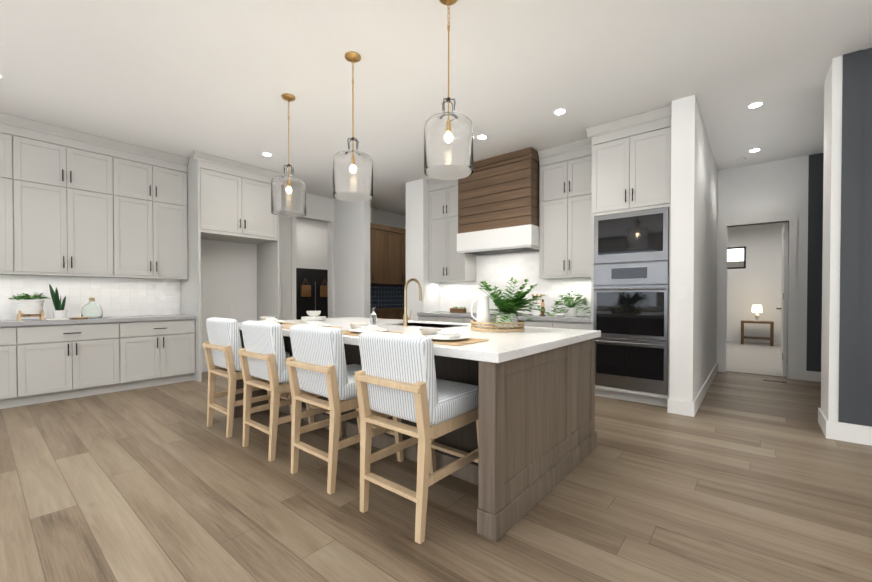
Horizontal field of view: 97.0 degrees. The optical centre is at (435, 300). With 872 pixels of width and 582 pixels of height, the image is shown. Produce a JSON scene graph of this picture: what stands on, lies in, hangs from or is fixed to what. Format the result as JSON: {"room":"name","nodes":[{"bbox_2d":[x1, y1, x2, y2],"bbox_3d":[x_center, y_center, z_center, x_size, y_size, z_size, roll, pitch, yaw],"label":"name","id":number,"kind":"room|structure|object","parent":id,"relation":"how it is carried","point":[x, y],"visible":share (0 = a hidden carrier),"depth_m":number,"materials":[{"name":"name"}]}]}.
{"room":"kitchen","nodes":[
{"label":"kitchen","id":0,"kind":"room"},
{"bbox_2d":[0,193,405,371],"bbox_3d":[-4.415,-0.459,5.296,0.158,3.200,11.720,1,1,40],"label":"wall","id":1,"kind":"structure","parent":0,"point":[123,296],"depth_m":6.12,"materials":[{"name":"tile"}]},
{"bbox_2d":[0,120,23,274],"bbox_3d":[-5.116,-1.118,4.070,0.330,1.648,0.992,1,1,40],"label":"upper cabinet","id":2,"kind":"object","parent":1,"relation":"attached to","point":[11,135],"depth_m":4.29,"materials":[{"name":"paint"}]},
{"bbox_2d":[24,128,119,277],"bbox_3d":[-4.560,-1.126,4.739,0.330,1.648,0.992,1,1,40],"label":"upper cabinet","id":3,"kind":"object","parent":1,"relation":"attached to","point":[73,203],"depth_m":4.66,"materials":[{"name":"paint"}]},
{"bbox_2d":[120,148,187,279],"bbox_3d":[-4.032,-1.134,5.376,0.330,1.648,0.907,1,1,40],"label":"upper cabinet","id":4,"kind":"object","parent":1,"relation":"attached to","point":[153,190],"depth_m":5.30,"materials":[{"name":"paint"}]},
{"bbox_2d":[159,293,164,299],"bbox_3d":[-4.017,-0.058,5.652,0.004,0.110,0.070,1,1,40],"label":"switch plate","id":5,"kind":"object","parent":1,"relation":"attached to","point":[161,295],"depth_m":5.65,"materials":[{"name":"white plastic"}]},
{"bbox_2d":[187,159,278,246],"bbox_3d":[-3.209,-1.467,6.057,0.720,0.998,1.130,1,1,40],"label":"upper cabinet","id":6,"kind":"object","parent":1,"relation":"attached to","point":[228,200],"depth_m":5.71,"materials":[{"name":"paint"}]},
{"bbox_2d":[291,213,334,319],"bbox_3d":[-2.403,-0.290,7.598,0.018,2.810,0.950,1,1,40],"label":"door frame","id":7,"kind":"structure","parent":1,"relation":"attached to","point":[293,219],"depth_m":7.28,"materials":[{"name":"white wood"}]},
{"bbox_2d":[370,222,389,284],"bbox_3d":[-1.519,-1.020,8.406,0.330,1.310,1.056,1,1,40],"label":"upper cabinet","id":8,"kind":"object","parent":1,"relation":"attached to","point":[387,255],"depth_m":8.49,"materials":[{"name":"brown wood"}]},
{"bbox_2d":[370,284,404,308],"bbox_3d":[-1.346,-0.095,8.880,0.008,0.550,1.990,1,1,40],"label":"backsplash","id":9,"kind":"structure","parent":1,"relation":"attached to","point":[386,296],"depth_m":9.09,"materials":[{"name":"blue tile"}]},
{"bbox_2d":[390,226,405,284],"bbox_3d":[-0.922,-1.028,9.125,0.330,1.310,1.056,1,1,40],"label":"upper cabinet","id":10,"kind":"object","parent":1,"relation":"attached to","point":[397,236],"depth_m":8.92,"materials":[{"name":"brown wood"}]},
{"bbox_2d":[296,218,327,269],"bbox_3d":[-3.465,-0.498,8.717,0.150,3.200,3.200,1,1,40],"label":"wall","id":11,"kind":"structure","parent":0,"point":[311,244],"depth_m":9.19,"materials":[{"name":"white paint"}]},
{"bbox_2d":[297,268,327,319],"bbox_3d":[-3.396,0.177,8.668,0.030,1.850,3.000,1,1,40],"label":"wainscot","id":12,"kind":"structure","parent":11,"relation":"attached to","point":[312,277],"depth_m":9.18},
{"bbox_2d":[296,268,327,319],"bbox_3d":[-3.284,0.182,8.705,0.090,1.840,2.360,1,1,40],"label":"bag","id":13,"kind":"object","parent":12,"relation":"hanging from","point":[305,290],"visible":0.35,"depth_m":9.00,"materials":[{"name":"brown leather"}]},
{"bbox_2d":[334,199,369,317],"bbox_3d":[-1.686,-0.487,7.729,0.950,3.200,0.150,1,1,40],"label":"wall","id":14,"kind":"structure","parent":0,"point":[352,247],"depth_m":7.60,"materials":[{"name":"white paint"}]},
{"bbox_2d":[406,178,439,319],"bbox_3d":[-0.191,-0.478,6.923,0.420,3.200,0.580,1,1,40],"label":"wall","id":15,"kind":"structure","parent":0,"point":[417,230],"depth_m":6.67,"materials":[{"name":"white paint"}]},
{"bbox_2d":[440,251,590,315],"bbox_3d":[1.169,-0.307,6.012,2.832,1.020,0.008,1,1,40],"label":"backsplash","id":16,"kind":"structure","parent":15,"relation":"attached to","point":[499,271],"depth_m":5.98,"materials":[{"name":"tile"}]},
{"bbox_2d":[584,293,589,300],"bbox_3d":[2.062,-0.053,5.266,0.070,0.110,0.003,1,1,40],"label":"switch plate","id":17,"kind":"object","parent":16,"relation":"attached to","point":[587,295],"depth_m":5.26,"materials":[{"name":"white plastic"}]},
{"bbox_2d":[0,372,871,581],"bbox_3d":[1.525,1.185,4.141,14.000,0.060,17.900,1,1,40],"label":"floor","id":18,"kind":"structure","parent":0,"point":[740,477],"depth_m":2.24,"materials":[{"name":"brown wood"}]},
{"bbox_2d":[0,326,27,408],"bbox_3d":[-5.012,0.716,4.005,0.600,0.880,0.992,1,1,40],"label":"base cabinet","id":19,"kind":"object","parent":18,"relation":"on","point":[13,339],"depth_m":4.14,"materials":[{"name":"paint"}]},
{"bbox_2d":[28,322,127,404],"bbox_3d":[-4.456,0.709,4.674,0.600,0.880,0.992,1,1,40],"label":"base cabinet","id":20,"kind":"object","parent":18,"relation":"on","point":[43,361],"depth_m":4.52,"materials":[{"name":"paint"}]},
{"bbox_2d":[0,314,195,325],"bbox_3d":[-5.010,0.252,3.982,0.625,0.050,4.326,1,1,40],"label":"countertop","id":21,"kind":"structure","parent":20,"relation":"on","point":[171,317],"depth_m":4.64,"materials":[{"name":"white stone"}]},
{"bbox_2d":[9,293,50,320],"bbox_3d":[-4.606,0.065,4.377,0.361,0.312,0.336,1,1,40],"label":"ribbed planter","id":22,"kind":"object","parent":21,"relation":"on","point":[27,305],"visible":1,"depth_m":4.33,"materials":[{"name":"white ceramic"}]},
{"bbox_2d":[46,318,68,319],"bbox_3d":[-4.324,0.212,4.410,0.122,0.016,0.161,0,1,25],"label":"serving board","id":23,"kind":"object","parent":21,"relation":"on","point":[68,318],"depth_m":4.41,"materials":[{"name":"white stone"}]},
{"bbox_2d":[49,285,67,317],"bbox_3d":[-4.473,0.008,4.569,0.192,0.421,0.156,1,1,40],"label":"snake plant","id":24,"kind":"object","parent":21,"relation":"on","point":[59,311],"visible":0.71,"depth_m":4.52,"materials":[{"name":"green plant"}]},
{"bbox_2d":[71,317,87,318],"bbox_3d":[-4.218,0.206,4.568,0.149,0.026,0.149,0,1,34],"label":"serving board","id":25,"kind":"object","parent":21,"relation":"on","point":[74,317],"depth_m":4.52,"materials":[{"name":"brown wood"}]},
{"bbox_2d":[81,298,102,317],"bbox_3d":[-4.275,0.091,4.796,0.200,0.250,0.200,1,1,40],"label":"glass jug","id":26,"kind":"object","parent":21,"relation":"on","point":[91,309],"visible":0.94,"depth_m":4.74,"materials":[{"name":"beige"}]},
{"bbox_2d":[128,318,195,389],"bbox_3d":[-3.928,0.701,5.311,0.600,0.880,0.907,1,1,40],"label":"base cabinet","id":27,"kind":"object","parent":18,"relation":"on","point":[159,353],"depth_m":5.15,"materials":[{"name":"paint"}]},
{"bbox_2d":[203,317,291,437],"bbox_3d":[-1.744,0.658,3.640,0.510,1.010,0.661,1,1,40],"label":"stool","id":28,"kind":"object","parent":18,"relation":"on","point":[222,345],"visible":0.65,"depth_m":3.38,"materials":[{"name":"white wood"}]},
{"bbox_2d":[238,320,341,461],"bbox_3d":[-1.183,0.663,3.174,0.510,1.010,0.661,1,1,40],"label":"stool","id":29,"kind":"object","parent":18,"relation":"on","point":[262,355],"visible":0.77,"depth_m":2.91,"materials":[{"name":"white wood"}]},
{"bbox_2d":[286,325,403,494],"bbox_3d":[-0.621,0.669,2.708,0.510,1.010,0.661,1,1,40],"label":"stool","id":30,"kind":"object","parent":18,"relation":"on","point":[317,366],"visible":0.83,"depth_m":2.46,"materials":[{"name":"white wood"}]},
{"bbox_2d":[370,312,381,318],"bbox_3d":[-1.573,0.668,8.148,0.600,0.880,0.559,1,1,40],"label":"base cabinet","id":31,"kind":"object","parent":18,"relation":"on","point":[379,314],"depth_m":8.12,"materials":[{"name":"brown wood"}]},
{"bbox_2d":[370,308,397,318],"bbox_3d":[-1.275,0.664,8.507,0.600,0.880,0.619,1,1,40],"label":"base cabinet","id":32,"kind":"object","parent":18,"relation":"on","point":[389,313],"depth_m":8.36,"materials":[{"name":"brown wood"}]},
{"bbox_2d":[398,308,403,319],"bbox_3d":[-0.957,0.660,8.890,0.600,0.880,0.620,1,1,40],"label":"base cabinet","id":33,"kind":"object","parent":18,"relation":"on","point":[400,310],"depth_m":8.63,"materials":[{"name":"brown wood"}]},
{"bbox_2d":[234,325,597,541],"bbox_3d":[-0.402,0.723,3.473,3.110,0.880,1.571,1,1,40],"label":"kitchen island","id":34,"kind":"object","parent":18,"relation":"on","point":[535,443],"depth_m":2.35,"materials":[{"name":"brown wood"}]},
{"bbox_2d":[238,317,413,336],"bbox_3d":[-1.124,0.251,4.057,1.285,0.050,1.585,1,1,40],"label":"island countertop","id":35,"kind":"structure","parent":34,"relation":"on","point":[334,322],"depth_m":4.02,"materials":[{"name":"white stone"}]},
{"bbox_2d":[241,316,295,324],"bbox_3d":[-1.629,0.197,3.758,0.460,0.062,0.330,1,1,40],"label":"place setting","id":36,"kind":"object","parent":35,"relation":"on","point":[270,319],"visible":0.48,"depth_m":3.73,"materials":[{"name":"white ceramic"}]},
{"bbox_2d":[282,319,341,328],"bbox_3d":[-1.075,0.202,3.298,0.460,0.062,0.330,1,1,40],"label":"place setting","id":37,"kind":"object","parent":35,"relation":"on","point":[310,322],"visible":0.62,"depth_m":3.31,"materials":[{"name":"white ceramic"}]},
{"bbox_2d":[301,311,325,320],"bbox_3d":[-1.369,0.169,4.322,0.270,0.105,0.270,1,1,40],"label":"bowls","id":38,"kind":"object","parent":35,"relation":"on","point":[314,315],"visible":0.92,"depth_m":4.25,"materials":[{"name":"white ceramic"}]},
{"bbox_2d":[370,307,376,323],"bbox_3d":[-0.602,0.147,3.726,0.064,0.162,0.067,1,1,40],"label":"soap bottle","id":39,"kind":"object","parent":35,"relation":"on","point":[373,317],"visible":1,"depth_m":3.70,"materials":[{"name":"clear glass"}]},
{"bbox_2d":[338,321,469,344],"bbox_3d":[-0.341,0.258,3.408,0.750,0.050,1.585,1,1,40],"label":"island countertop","id":40,"kind":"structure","parent":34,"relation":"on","point":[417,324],"depth_m":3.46,"materials":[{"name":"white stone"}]},
{"bbox_2d":[342,323,402,335],"bbox_3d":[-0.521,0.208,2.838,0.460,0.062,0.330,1,1,40],"label":"place setting","id":41,"kind":"object","parent":40,"relation":"on","point":[357,329],"visible":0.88,"depth_m":2.80,"materials":[{"name":"white ceramic"}]},
{"bbox_2d":[402,278,421,326],"bbox_3d":[-0.195,0.012,3.534,0.109,0.437,0.251,1,1,40],"label":"faucet","id":42,"kind":"object","parent":40,"relation":"on","point":[406,318],"visible":1,"depth_m":3.47,"materials":[{"name":"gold metal"}]},
{"bbox_2d":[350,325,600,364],"bbox_3d":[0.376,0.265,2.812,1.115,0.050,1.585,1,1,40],"label":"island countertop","id":43,"kind":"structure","parent":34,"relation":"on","point":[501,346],"depth_m":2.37,"materials":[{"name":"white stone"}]},
{"bbox_2d":[419,327,488,345],"bbox_3d":[0.041,0.213,2.372,0.460,0.062,0.330,1,1,40],"label":"place setting","id":44,"kind":"object","parent":43,"relation":"on","point":[437,336],"visible":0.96,"depth_m":2.30,"materials":[{"name":"white ceramic"}]},
{"bbox_2d":[470,277,556,331],"bbox_3d":[0.597,0.018,3.090,0.627,0.436,0.652,1,1,40],"label":"decorative tray","id":45,"kind":"object","parent":43,"relation":"on","point":[505,319],"visible":1,"depth_m":3.06,"materials":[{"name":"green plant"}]},
{"bbox_2d":[354,331,478,543],"bbox_3d":[-0.059,0.674,2.241,0.510,1.010,0.661,1,1,40],"label":"stool","id":46,"kind":"object","parent":18,"relation":"on","point":[395,376],"visible":0.79,"depth_m":2.02,"materials":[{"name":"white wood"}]},
{"bbox_2d":[418,315,444,321],"bbox_3d":[0.095,0.687,6.527,0.537,0.880,0.600,1,1,40],"label":"base cabinet","id":47,"kind":"object","parent":18,"relation":"on","point":[438,318],"depth_m":6.26,"materials":[{"name":"paint"}]},
{"bbox_2d":[445,315,464,322],"bbox_3d":[0.412,0.690,6.263,0.531,0.880,0.600,1,1,40],"label":"base cabinet","id":48,"kind":"object","parent":18,"relation":"on","point":[447,319],"depth_m":5.98,"materials":[{"name":"paint"}]},
{"bbox_2d":[465,319,520,325],"bbox_3d":[0.967,0.696,5.803,1.032,0.880,0.600,1,1,40],"label":"base cabinet","id":49,"kind":"object","parent":18,"relation":"on","point":[466,320],"depth_m":5.78,"materials":[{"name":"paint"}]},
{"bbox_2d":[521,319,556,327],"bbox_3d":[1.529,0.701,5.337,0.551,0.880,0.600,1,1,40],"label":"base cabinet","id":50,"kind":"object","parent":18,"relation":"on","point":[530,323],"depth_m":5.10,"materials":[{"name":"paint"}]},
{"bbox_2d":[417,311,590,322],"bbox_3d":[0.970,0.231,5.779,2.832,0.050,0.625,1,1,40],"label":"countertop","id":51,"kind":"structure","parent":50,"relation":"on","point":[548,318],"depth_m":5.16,"materials":[{"name":"white stone"}]},
{"bbox_2d":[450,307,465,312],"bbox_3d":[0.374,0.148,6.357,0.290,0.100,0.163,1,1,40],"label":"box","id":52,"kind":"object","parent":51,"relation":"on","point":[457,310],"visible":1,"depth_m":6.30,"materials":[{"name":"brown wood"}]},
{"bbox_2d":[469,312,516,314],"bbox_3d":[0.967,0.202,5.798,0.850,0.008,0.500,1,1,40],"label":"cooktop","id":53,"kind":"object","parent":51,"relation":"in","point":[474,313],"depth_m":5.88,"materials":[{"name":"silver metal"}]},
{"bbox_2d":[531,294,541,314],"bbox_3d":[1.429,0.054,5.477,0.159,0.308,0.128,1,1,40],"label":"utensil crock","id":54,"kind":"object","parent":51,"relation":"on","point":[536,312],"visible":0.52,"depth_m":5.43,"materials":[{"name":"white ceramic"}]},
{"bbox_2d":[540,299,545,315],"bbox_3d":[1.470,0.095,5.314,0.070,0.229,0.050,1,1,40],"label":"bottle","id":55,"kind":"object","parent":51,"relation":"on","point":[542,307],"visible":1,"depth_m":5.30,"materials":[{"name":"brown glass"}]},
{"bbox_2d":[551,291,590,316],"bbox_3d":[1.791,0.044,5.105,0.536,0.336,0.549,1,1,40],"label":"potted plant","id":56,"kind":"object","parent":51,"relation":"on","point":[571,310],"visible":1,"depth_m":5.08,"materials":[{"name":"green plant"}]},
{"bbox_2d":[557,323,590,329],"bbox_3d":[1.858,0.704,5.064,0.547,0.880,0.600,1,1,40],"label":"base cabinet","id":57,"kind":"object","parent":18,"relation":"on","point":[585,326],"depth_m":4.78,"materials":[{"name":"paint"}]},
{"bbox_2d":[586,105,671,406],"bbox_3d":[2.336,-0.449,4.578,0.885,3.198,0.717,1,1,40],"label":"tall cabinet","id":58,"kind":"object","parent":18,"relation":"on","point":[630,235],"visible":0.98,"depth_m":4.31,"materials":[{"name":"paint"}]},
{"bbox_2d":[726,341,786,377],"bbox_3d":[6.301,1.103,8.078,4.080,0.012,5.140,1,1,40],"label":"floor carpet","id":59,"kind":"object","parent":18,"relation":"on","point":[764,359],"visible":0.27,"depth_m":7.37,"materials":[{"name":"beige carpet"}]},
{"bbox_2d":[741,320,773,345],"bbox_3d":[7.901,0.795,9.502,0.620,0.570,0.450,1,1,40],"label":"side table","id":60,"kind":"object","parent":59,"relation":"on","point":[771,337],"visible":0.98,"depth_m":9.43,"materials":[{"name":"brown wood"}]},
{"bbox_2d":[752,305,761,320],"bbox_3d":[7.901,0.309,9.496,0.200,0.400,0.200,1,1,40],"label":"table lamp","id":61,"kind":"object","parent":60,"relation":"on","point":[756,308],"visible":1,"depth_m":9.45,"materials":[{"name":"white fabric"}]},
{"bbox_2d":[763,379,786,382],"bbox_3d":[4.794,1.137,5.456,0.250,0.004,0.100,1,1,40],"label":"floor vent","id":62,"kind":"object","parent":18,"relation":"in","point":[774,381],"visible":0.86,"depth_m":5.46,"materials":[{"name":"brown metal"}]},
{"bbox_2d":[0,0,871,215],"bbox_3d":[1.525,-2.075,4.103,14.000,0.060,17.900,1,1,40],"label":"ceiling","id":63,"kind":"structure","parent":0,"point":[188,78],"depth_m":3.43,"materials":[{"name":"white paint"}]},
{"bbox_2d":[261,152,272,156],"bbox_3d":[-2.384,-2.057,5.437,0.148,0.006,0.148,0,1,-23],"label":"recessed light","id":64,"kind":"object","parent":63,"relation":"in","point":[264,153],"depth_m":5.43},
{"bbox_2d":[271,93,305,216],"bbox_3d":[-1.478,-1.457,3.873,0.332,1.169,0.332,1,1,40],"label":"pendant light","id":65,"kind":"object","parent":63,"relation":"hanging from","point":[288,193],"visible":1,"depth_m":3.76,"materials":[{"name":"clear glass"}]},
{"bbox_2d":[333,52,372,201],"bbox_3d":[-0.693,-1.449,3.222,0.332,1.169,0.332,1,1,40],"label":"pendant light","id":66,"kind":"object","parent":63,"relation":"hanging from","point":[352,173],"visible":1,"depth_m":3.11,"materials":[{"name":"clear glass"}]},
{"bbox_2d":[424,0,472,179],"bbox_3d":[0.084,-1.442,2.577,0.332,1.169,0.332,1,1,40],"label":"pendant light","id":67,"kind":"object","parent":63,"relation":"hanging from","point":[448,142],"visible":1,"depth_m":2.46,"materials":[{"name":"clear glass"}]},
{"bbox_2d":[476,134,487,139],"bbox_3d":[0.576,-2.050,4.839,0.148,0.006,0.148,0,1,31],"label":"recessed light","id":68,"kind":"object","parent":63,"relation":"in","point":[482,136],"depth_m":4.82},
{"bbox_2d":[553,108,566,114],"bbox_3d":[1.341,-2.043,4.178,0.148,0.006,0.148,0,1,31],"label":"recessed light","id":69,"kind":"object","parent":63,"relation":"in","point":[561,111],"depth_m":4.17,"materials":[{"name":"white"}]},
{"bbox_2d":[736,157,746,161],"bbox_3d":[4.445,-2.047,5.618,0.120,0.030,0.120,1,1,40],"label":"smoke detector","id":70,"kind":"object","parent":63,"relation":"attached to","point":[741,159],"visible":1,"depth_m":5.60,"materials":[{"name":"white plastic"}]},
{"bbox_2d":[748,148,761,152],"bbox_3d":[4.363,-2.055,5.283,0.148,0.006,0.148,0,1,13],"label":"recessed light","id":71,"kind":"object","parent":63,"relation":"in","point":[757,149],"depth_m":5.28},
{"bbox_2d":[746,101,764,108],"bbox_3d":[3.336,-2.041,4.030,0.148,0.006,0.148,0,1,13],"label":"recessed light","id":72,"kind":"object","parent":63,"relation":"in","point":[756,104],"depth_m":4.03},
{"bbox_2d":[670,95,717,401],"bbox_3d":[3.448,-0.456,5.060,0.200,3.200,3.000,1,1,40],"label":"wall","id":73,"kind":"structure","parent":0,"point":[686,228],"depth_m":3.95,"materials":[{"name":"white paint"}]},
{"bbox_2d":[691,363,717,416],"bbox_3d":[3.526,1.075,5.003,0.016,0.140,3.016,1,1,40],"label":"baseboard","id":74,"kind":"structure","parent":73,"relation":"attached to","point":[695,405],"depth_m":4.44,"materials":[{"name":"white wood"}]},
{"bbox_2d":[701,123,703,387],"bbox_3d":[1.610,-0.464,5.728,3.880,3.200,0.120,1,1,40],"label":"wall","id":75,"kind":"structure","parent":0,"point":[702,256],"depth_m":4.48,"materials":[{"name":"white paint"}]},
{"bbox_2d":[428,179,475,281],"bbox_3d":[0.272,-1.147,6.534,0.773,1.648,0.330,1,1,40],"label":"upper cabinet","id":76,"kind":"object","parent":75,"relation":"attached to","point":[446,264],"depth_m":6.41,"materials":[{"name":"paint"}]},
{"bbox_2d":[457,147,539,255],"bbox_3d":[0.973,-1.396,5.787,1.250,1.331,0.580,1,1,40],"label":"range hood","id":77,"kind":"object","parent":75,"relation":"attached to","point":[498,204],"visible":0.75,"depth_m":5.50,"materials":[{"name":"brown wood"}]},
{"bbox_2d":[539,145,591,278],"bbox_3d":[1.845,-1.132,5.228,0.803,1.648,0.330,1,1,40],"label":"upper cabinet","id":78,"kind":"object","parent":75,"relation":"attached to","point":[565,187],"depth_m":5.12,"materials":[{"name":"paint"}]},
{"bbox_2d":[726,222,787,343],"bbox_3d":[7.980,-0.514,10.083,4.320,3.200,0.120,1,1,40],"label":"wall","id":79,"kind":"structure","parent":0,"point":[748,289],"depth_m":9.84,"materials":[{"name":"beige paint"}]},
{"bbox_2d":[727,246,745,268],"bbox_3d":[7.616,-1.123,10.398,1.150,0.570,0.150,1,1,40],"label":"window","id":80,"kind":"structure","parent":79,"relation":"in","point":[736,257],"depth_m":10.17,"materials":[{"name":"white glass"}]},
{"bbox_2d":[718,153,823,371],"bbox_3d":[6.760,-0.448,4.339,5.820,3.200,0.120,1,1,40],"label":"wall","id":81,"kind":"structure","parent":0,"point":[774,188],"depth_m":5.57,"materials":[{"name":"white paint"}]},
{"bbox_2d":[716,213,807,379],"bbox_3d":[4.915,-0.060,5.863,1.040,2.390,0.138,1,1,40],"label":"door frame","id":82,"kind":"structure","parent":81,"relation":"attached to","point":[791,220],"depth_m":5.58,"materials":[{"name":"white wood"}]},
{"bbox_2d":[776,223,787,375],"bbox_3d":[5.388,-0.018,6.021,0.104,2.278,0.700,1,1,40],"label":"door leaf","id":83,"kind":"structure","parent":81,"relation":"in","point":[783,308],"depth_m":5.74,"materials":[{"name":"white wood"}]},
{"bbox_2d":[797,370,820,381],"bbox_3d":[7.078,1.086,4.004,4.880,0.140,0.016,1,1,40],"label":"baseboard","id":84,"kind":"structure","parent":81,"relation":"attached to","point":[815,376],"depth_m":5.47,"materials":[{"name":"white wood"}]},
{"bbox_2d":[858,48,871,426],"bbox_3d":[5.384,-0.419,1.882,4.800,3.200,0.500,1,1,40],"label":"wall","id":85,"kind":"structure","parent":0,"point":[865,369],"depth_m":3.13,"materials":[{"name":"grey paint"}]},
{"bbox_2d":[818,407,826,432],"bbox_3d":[3.481,1.088,3.471,0.016,0.150,0.510,1,1,40],"label":"baseboard","id":86,"kind":"structure","parent":85,"relation":"attached to","point":[821,416],"depth_m":3.49,"materials":[{"name":"white wood"}]},
{"bbox_2d":[821,56,842,421],"bbox_3d":[3.514,-0.437,3.433,0.060,3.200,0.500,1,1,40],"label":"wall cap","id":87,"kind":"object","parent":85,"relation":"attached to","point":[832,163],"visible":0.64,"depth_m":3.26,"materials":[{"name":"white paint"}]},
{"bbox_2d":[824,418,871,445],"bbox_3d":[5.182,1.108,1.716,4.876,0.150,0.016,1,1,40],"label":"baseboard","id":88,"kind":"structure","parent":85,"relation":"attached to","point":[849,432],"depth_m":3.18,"materials":[{"name":"white wood"}]},
{"bbox_2d":[838,49,862,424],"bbox_3d":[3.416,-0.509,3.181,0.110,3.050,0.012,1,1,40],"label":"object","id":89,"kind":"structure","parent":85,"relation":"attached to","point":[850,233],"depth_m":3.18,"materials":[{"name":"grey paint"}]}
]}

